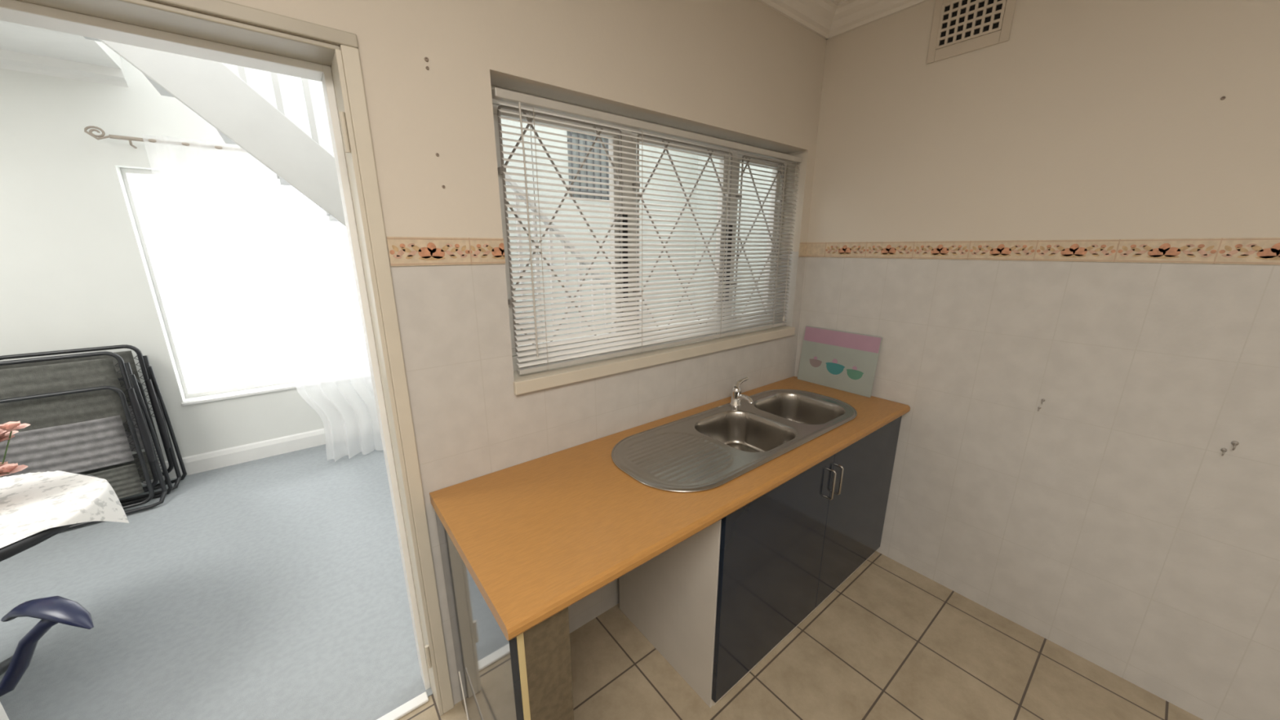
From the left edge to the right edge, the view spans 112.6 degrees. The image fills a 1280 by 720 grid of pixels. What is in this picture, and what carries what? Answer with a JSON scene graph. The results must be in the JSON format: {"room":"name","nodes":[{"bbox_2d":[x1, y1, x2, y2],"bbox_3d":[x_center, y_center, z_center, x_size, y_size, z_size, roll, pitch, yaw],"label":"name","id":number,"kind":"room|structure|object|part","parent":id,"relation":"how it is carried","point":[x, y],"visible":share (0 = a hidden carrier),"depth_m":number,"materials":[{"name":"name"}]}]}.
{"room":"kitchen","nodes":[
{"label":"kitchen","id":0,"kind":"room"},
{"bbox_2d":[0,20,124,71],"bbox_3d":[-3.316,-1.401,0.770,2.580,0.240,2.750,-11,19,-37],"label":"ceiling","id":1,"kind":"structure","parent":0,"point":[14,37],"depth_m":2.26,"materials":[{"name":"white paint"}]},
{"bbox_2d":[0,56,697,477],"bbox_3d":[-2.269,-1.433,3.570,7.600,4.200,0.200,-11,19,-37],"label":"wall","id":2,"kind":"structure","parent":0,"point":[74,271],"depth_m":2.71,"materials":[{"name":"paint"}]},
{"bbox_2d":[0,48,128,87],"bbox_3d":[-4.150,-1.512,1.825,2.580,0.080,0.070,-11,19,-37],"label":"trim","id":3,"kind":"structure","parent":2,"relation":"attached to","point":[9,60],"depth_m":2.45,"materials":[{"name":"white paint"}]},
{"bbox_2d":[84,125,222,149],"bbox_3d":[-2.382,-1.528,3.247,2.335,0.090,0.110,-11,19,-37],"label":"curtain rod","id":4,"kind":"object","parent":2,"relation":"attached to","point":[130,139],"visible":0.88,"depth_m":2.58,"materials":[{"name":"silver metal"}]},
{"bbox_2d":[142,133,383,462],"bbox_3d":[-2.335,-0.382,3.279,1.616,2.285,0.395,-11,19,-37],"label":"sheer curtain","id":5,"kind":"object","parent":4,"relation":"hanging from","point":[277,252],"visible":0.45,"depth_m":3.16,"materials":[{"name":"white fabric"}]},
{"bbox_2d":[120,167,296,405],"bbox_3d":[-2.511,-0.622,3.541,2.090,1.595,0.165,-11,19,-37],"label":"window","id":6,"kind":"structure","parent":2,"relation":"in","point":[125,171],"depth_m":3.05,"materials":[{"name":"white paint"}]},
{"bbox_3d":[-2.464,0.154,3.684,2.090,0.022,0.014,-11,19,-37],"label":"sill","id":7,"kind":"part","parent":6,"relation":"part of","materials":[{"name":"white paint"}]},
{"bbox_2d":[141,428,325,485],"bbox_3d":[-2.200,0.553,4.001,7.600,0.140,0.022,-11,19,-37],"label":"baseboard","id":8,"kind":"structure","parent":2,"relation":"attached to","point":[195,464],"depth_m":3.33,"materials":[{"name":"white paint"}]},
{"bbox_2d":[566,130,609,199],"bbox_3d":[-0.512,-2.136,4.673,0.600,0.700,0.038,-11,19,-37],"label":"window","id":9,"kind":"structure","parent":2,"relation":"in","point":[569,133],"depth_m":4.65,"materials":[{"name":"grey metal"}]},
{"bbox_2d":[147,0,826,704],"bbox_3d":[-0.435,-0.219,1.505,7.600,2.900,0.193,-11,19,-37],"label":"wall","id":10,"kind":"structure","parent":0,"point":[745,72],"depth_m":1.39,"materials":[{"name":"paint"}]},
{"bbox_2d":[0,0,453,719],"bbox_3d":[-1.128,0.300,1.071,0.984,2.115,0.213,-11,19,-37],"label":"door frame","id":11,"kind":"structure","parent":10,"relation":"in","point":[145,24],"depth_m":1.09,"materials":[{"name":"beige paint"}]},
{"bbox_3d":[-1.065,0.335,0.998,0.984,2.085,0.010,-11,19,-37],"label":"jamb casing","id":12,"kind":"part","parent":11,"relation":"part of","materials":[{"name":"beige paint"}]},
{"bbox_2d":[376,691,428,719],"bbox_3d":[-1.124,1.319,1.333,0.850,0.012,0.040,-11,19,-37],"label":"trim","id":13,"kind":"structure","parent":10,"relation":"attached to","point":[397,713],"depth_m":1.54,"materials":[{"name":"white paint"}]},
{"bbox_2d":[386,236,505,266],"bbox_3d":[-0.554,-0.319,1.250,0.321,0.078,0.006,-11,19,-37],"label":"trim","id":14,"kind":"structure","parent":10,"relation":"attached to","point":[402,251],"depth_m":1.24,"materials":[{"name":"beige tile"}]},
{"bbox_2d":[491,85,795,395],"bbox_3d":[0.177,-0.505,1.904,1.680,0.980,0.188,-11,19,-37],"label":"window","id":15,"kind":"structure","parent":10,"relation":"in","point":[541,380],"depth_m":1.75,"materials":[{"name":"white paint"}]},
{"bbox_3d":[-0.288,-0.457,1.625,0.500,0.830,0.034,-11,19,-37],"label":"sash","id":16,"kind":"part","parent":15,"relation":"part of","materials":[{"name":"glass"}]},
{"bbox_2d":[491,87,801,374],"bbox_3d":[0.208,-0.504,1.870,1.638,0.893,0.048,-11,19,-37],"label":"blind","id":17,"kind":"object","parent":15,"relation":"attached to","point":[499,94],"visible":1,"depth_m":1.70,"materials":[{"name":"white plastic"}]},
{"bbox_3d":[-0.344,-0.381,1.460,0.002,0.863,0.030,-11,19,-37],"label":"ladder cord","id":18,"kind":"part","parent":17,"relation":"part of","materials":[{"name":"white fabric"}]},
{"bbox_3d":[0.000,-0.451,1.725,0.002,0.863,0.030,-11,19,-37],"label":"ladder cord","id":19,"kind":"part","parent":17,"relation":"part of","materials":[{"name":"white fabric"}]},
{"bbox_3d":[0.207,-0.086,1.990,1.624,0.016,0.026,-11,19,-37],"label":"rail","id":20,"kind":"part","parent":17,"relation":"part of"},
{"bbox_3d":[0.392,-0.530,2.026,0.002,0.863,0.030,-11,19,-37],"label":"ladder cord","id":21,"kind":"part","parent":17,"relation":"part of","materials":[{"name":"white fabric"}]},
{"bbox_3d":[0.734,-0.599,2.290,0.002,0.863,0.030,-11,19,-37],"label":"ladder cord","id":22,"kind":"part","parent":17,"relation":"part of","materials":[{"name":"white fabric"}]},
{"bbox_3d":[0.813,-0.621,2.314,0.012,0.834,0.011,-11,19,-37],"label":"pull cord","id":23,"kind":"part","parent":17,"relation":"part of","materials":[{"name":"white fabric"}]},
{"bbox_3d":[0.193,-0.048,2.003,1.680,0.046,0.137,-11,19,-37],"label":"sill","id":24,"kind":"part","parent":15,"relation":"part of","materials":[{"name":"beige paint"}]},
{"bbox_3d":[0.185,-0.553,1.989,0.590,0.830,0.034,-11,19,-37],"label":"sash","id":25,"kind":"part","parent":15,"relation":"part of","materials":[{"name":"glass"}]},
{"bbox_3d":[0.608,-0.638,2.314,0.370,0.830,0.034,-11,19,-37],"label":"sash","id":26,"kind":"part","parent":15,"relation":"part of","materials":[{"name":"glass"}]},
{"bbox_2d":[756,0,837,39],"bbox_3d":[-0.471,-1.349,0.985,3.675,0.090,0.100,-11,19,-37],"label":"trim","id":27,"kind":"structure","parent":10,"relation":"attached to","point":[817,16],"depth_m":1.96,"materials":[{"name":"paint"}]},
{"bbox_2d":[798,242,807,257],"bbox_3d":[0.908,-0.614,2.375,0.075,0.078,0.005,-11,19,-37],"label":"trim","id":28,"kind":"structure","parent":10,"relation":"attached to","point":[802,246],"depth_m":2.37,"materials":[{"name":"beige tile"}]},
{"bbox_2d":[0,444,1202,719],"bbox_3d":[-0.355,1.256,1.788,7.600,0.104,5.950,-11,19,-37],"label":"floor","id":29,"kind":"structure","parent":0,"point":[271,588],"depth_m":1.82,"materials":[{"name":"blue carpet"}]},
{"bbox_2d":[0,595,93,697],"bbox_3d":[-1.907,0.880,1.048,0.818,0.995,0.431,-11,19,-37],"label":"office chair","id":30,"kind":"object","parent":29,"relation":"on","point":[52,611],"visible":1,"depth_m":1.19,"materials":[{"name":"blue plastic"}]},
{"bbox_2d":[0,473,97,675],"bbox_3d":[-2.358,0.915,1.445,0.840,0.720,0.840,-11,19,-37],"label":"round table","id":31,"kind":"object","parent":29,"relation":"on","point":[8,551],"visible":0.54,"depth_m":1.37,"materials":[{"name":"black plastic"}]},
{"bbox_3d":[-2.438,1.173,1.616,0.050,0.135,0.273,-11,19,-37],"label":"leg","id":32,"kind":"part","parent":31,"relation":"part of","materials":[{"name":"white plastic"}]},
{"bbox_2d":[0,470,128,548],"bbox_3d":[-2.358,0.624,1.369,0.800,0.128,0.800,4,15,13],"label":"tablecloth","id":33,"kind":"object","parent":31,"relation":"on","point":[31,504],"visible":1,"depth_m":1.56,"materials":[{"name":"fabric"}]},
{"bbox_2d":[0,421,30,492],"bbox_3d":[-2.351,0.378,1.512,0.255,0.270,0.266,7,16,24],"label":"flower","id":34,"kind":"object","parent":33,"relation":"on","point":[7,429],"visible":1,"depth_m":1.55,"materials":[{"name":"pink plant"}]},
{"bbox_3d":[-2.320,0.327,1.524,0.007,0.119,0.115,11,18,35],"label":"stem","id":35,"kind":"part","parent":34,"relation":"part of","materials":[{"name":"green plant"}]},
{"bbox_2d":[0,351,173,531],"bbox_3d":[-3.372,0.491,2.503,0.684,1.013,0.191,-12,19,-39],"label":"recliner","id":36,"kind":"object","parent":29,"relation":"on","point":[77,414],"visible":0.67,"depth_m":2.53,"materials":[{"name":"grey fabric"}]},
{"bbox_3d":[-3.366,0.577,2.518,0.552,0.792,0.022,-12,16,-39],"label":"seat frame","id":37,"kind":"part","parent":36,"relation":"part of","materials":[{"name":"black metal"}]},
{"bbox_3d":[-3.106,0.408,2.662,0.034,0.481,0.042,-12,16,-39],"label":"armrest","id":38,"kind":"part","parent":36,"relation":"part of","materials":[{"name":"black plastic"}]},
{"bbox_3d":[-3.142,0.443,2.716,0.025,0.871,0.047,-12,16,-39],"label":"leg","id":39,"kind":"part","parent":36,"relation":"part of","materials":[{"name":"black metal"}]},
{"bbox_3d":[-3.148,0.476,2.755,0.022,0.816,0.087,-12,19,-39],"label":"leg","id":40,"kind":"part","parent":36,"relation":"part of","materials":[{"name":"black metal"}]},
{"bbox_2d":[0,344,186,503],"bbox_3d":[-3.472,0.443,2.685,0.684,1.013,0.191,-11,19,-37],"label":"recliner","id":41,"kind":"object","parent":29,"relation":"on","point":[161,415],"visible":0.18,"depth_m":2.81,"materials":[{"name":"black metal"}]},
{"bbox_3d":[-3.466,0.529,2.700,0.552,0.792,0.022,-11,16,-37],"label":"seat frame","id":42,"kind":"part","parent":41,"relation":"part of","materials":[{"name":"black metal"}]},
{"bbox_3d":[-3.200,0.363,2.836,0.034,0.481,0.042,-11,16,-37],"label":"armrest","id":43,"kind":"part","parent":41,"relation":"part of","materials":[{"name":"black plastic"}]},
{"bbox_3d":[-3.235,0.397,2.891,0.025,0.871,0.047,-11,16,-37],"label":"leg","id":44,"kind":"part","parent":41,"relation":"part of","materials":[{"name":"black metal"}]},
{"bbox_3d":[-3.239,0.430,2.930,0.022,0.816,0.087,-11,19,-37],"label":"leg","id":45,"kind":"part","parent":41,"relation":"part of","materials":[{"name":"black metal"}]},
{"bbox_2d":[83,35,649,346],"bbox_3d":[-1.223,-1.004,2.714,3.070,3.797,0.690,-11,19,-37],"label":"staircase","id":46,"kind":"structure","parent":29,"relation":"on","point":[242,117],"depth_m":1.91,"materials":[{"name":"grey paint"}]},
{"bbox_3d":[-1.124,-1.418,2.293,2.850,2.782,0.055,-11,19,-37],"label":"handrail","id":47,"kind":"part","parent":46,"relation":"part of","materials":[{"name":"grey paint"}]},
{"bbox_3d":[0.020,0.083,3.625,0.090,1.231,0.090,-11,19,-37],"label":"newel post","id":48,"kind":"part","parent":46,"relation":"part of","materials":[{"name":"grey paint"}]},
{"bbox_2d":[458,671,469,719],"bbox_3d":[-0.461,1.214,1.254,0.019,0.249,0.515,-9,17,-31],"label":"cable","id":49,"kind":"object","parent":29,"relation":"on","point":[460,674],"visible":1,"depth_m":1.40,"materials":[{"name":"white plastic"}]},
{"bbox_2d":[435,511,573,719],"bbox_3d":[-0.410,0.910,1.275,0.143,0.833,0.610,-11,19,-37],"label":"support","id":50,"kind":"object","parent":29,"relation":"on","point":[527,676],"visible":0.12,"depth_m":1.03,"materials":[{"name":"brown wood"}]},
{"bbox_3d":[-0.460,0.920,1.237,0.016,0.833,0.610,-11,19,-37],"label":"panel","id":51,"kind":"part","parent":50,"relation":"part of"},
{"bbox_3d":[-0.214,0.965,1.063,0.110,0.833,0.016,-11,19,-37],"label":"panel","id":52,"kind":"part","parent":50,"relation":"part of","materials":[{"name":"brown wood"}]},
{"bbox_2d":[618,415,902,707],"bbox_3d":[0.617,0.708,2.043,1.332,0.833,0.616,-11,19,-37],"label":"base cabinet","id":53,"kind":"object","parent":29,"relation":"on","point":[714,604],"visible":0.7,"depth_m":1.65,"materials":[{"name":"black laminate"}]},
{"bbox_2d":[429,376,910,640],"bbox_3d":[0.332,0.340,1.729,2.044,0.036,0.640,-11,19,-37],"label":"countertop","id":54,"kind":"structure","parent":53,"relation":"on","point":[537,537],"depth_m":1.24,"materials":[{"name":"orange laminate"}]},
{"bbox_2d":[611,389,857,493],"bbox_3d":[0.462,0.364,1.858,1.282,0.163,0.484,-11,19,-37],"label":"sink","id":55,"kind":"object","parent":54,"relation":"in","point":[709,449],"visible":0.88,"depth_m":1.77,"materials":[{"name":"metal"}]},
{"bbox_2d":[729,377,753,406],"bbox_3d":[0.489,0.164,2.059,0.091,0.131,0.136,0,15,-1],"label":"mixer tap","id":56,"kind":"object","parent":54,"relation":"on","point":[736,397],"visible":1,"depth_m":2.07,"materials":[{"name":"silver metal"}]},
{"bbox_3d":[0.494,0.113,2.093,0.082,0.051,0.029,-10,18,-34],"label":"lever","id":57,"kind":"part","parent":56,"relation":"part of","materials":[{"name":"silver metal"}]},
{"bbox_3d":[0.501,0.186,2.047,0.028,0.042,0.110,-9,17,-32],"label":"spout","id":58,"kind":"part","parent":56,"relation":"part of","materials":[{"name":"silver metal"}]},
{"bbox_2d":[797,325,882,397],"bbox_3d":[1.076,-0.002,2.337,0.039,0.315,0.420,-11,19,-37],"label":"chopping board","id":59,"kind":"object","parent":54,"relation":"on","point":[844,361],"visible":1,"depth_m":2.32,"materials":[{"name":"plastic"}]},
{"bbox_3d":[0.525,0.795,1.635,0.668,0.783,0.018,-11,19,-37],"label":"door","id":60,"kind":"part","parent":53,"relation":"part of","materials":[{"name":"black laminate"}]},
{"bbox_3d":[0.779,0.508,1.737,0.009,0.134,0.030,-11,19,-37],"label":"handle","id":61,"kind":"part","parent":53,"relation":"part of","materials":[{"name":"metal"}]},
{"bbox_3d":[0.826,0.499,1.773,0.009,0.134,0.030,-11,19,-37],"label":"handle","id":62,"kind":"part","parent":53,"relation":"part of","materials":[{"name":"metal"}]},
{"bbox_3d":[1.046,0.690,2.036,0.659,0.783,0.018,-11,19,-37],"label":"door","id":63,"kind":"part","parent":53,"relation":"part of","materials":[{"name":"black laminate"}]},
{"bbox_2d":[693,155,772,320],"bbox_3d":[1.619,-1.772,4.863,0.150,4.200,2.950,-11,19,-37],"label":"wall","id":64,"kind":"structure","parent":0,"point":[701,157],"depth_m":5.31,"materials":[{"name":"paint"}]},
{"bbox_2d":[833,0,844,3],"bbox_3d":[0.434,-1.177,-0.146,3.675,0.150,3.007,-11,19,-37],"label":"ceiling","id":65,"kind":"structure","parent":0,"point":[836,1],"depth_m":1.97,"materials":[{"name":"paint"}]},
{"bbox_2d":[794,0,1279,719],"bbox_3d":[1.977,-0.163,1.290,0.150,2.900,3.157,-11,19,-37],"label":"wall","id":66,"kind":"structure","parent":0,"point":[1109,522],"depth_m":1.60,"materials":[{"name":"paint"}]},
{"bbox_2d":[826,0,928,39],"bbox_3d":[1.833,-1.343,0.961,0.100,0.090,3.006,-11,19,-37],"label":"trim","id":67,"kind":"structure","parent":66,"relation":"attached to","point":[850,15],"depth_m":1.96,"materials":[{"name":"paint"}]},
{"bbox_2d":[926,0,1016,64],"bbox_3d":[1.317,-1.361,1.700,0.010,0.240,0.278,-11,19,-37],"label":"air vent","id":68,"kind":"object","parent":66,"relation":"in","point":[959,27],"visible":1,"depth_m":1.71,"materials":[{"name":"paint"}]},
{"bbox_2d":[805,237,1279,265],"bbox_3d":[1.871,-0.321,1.258,0.006,0.078,3.003,-11,19,-37],"label":"trim","id":69,"kind":"structure","parent":66,"relation":"attached to","point":[1234,251],"depth_m":1.56,"materials":[{"name":"beige paper"}]},
{"bbox_2d":[1220,448,1226,455],"bbox_3d":[1.891,0.299,1.383,0.019,0.023,0.013,-11,19,-37],"label":"wall hook","id":70,"kind":"object","parent":66,"relation":"attached to","point":[1224,450],"visible":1,"depth_m":1.38,"materials":[{"name":"metal"}]},
{"bbox_2d":[1231,440,1239,450],"bbox_3d":[1.899,0.275,1.363,0.023,0.028,0.015,-11,19,-37],"label":"wall hook","id":71,"kind":"object","parent":66,"relation":"attached to","point":[1235,443],"visible":1,"depth_m":1.36,"materials":[{"name":"metal"}]},
{"label":"outside","id":72,"kind":"structure","parent":0,"visible":0},
{"bbox_2d":[168,311,293,392],"bbox_3d":[-5.989,-0.354,8.522,17.000,0.200,11.500,-11,19,-37],"label":"ground","id":73,"kind":"structure","parent":72,"point":[215,351],"depth_m":7.34,"materials":[{"name":"white"}]}
]}

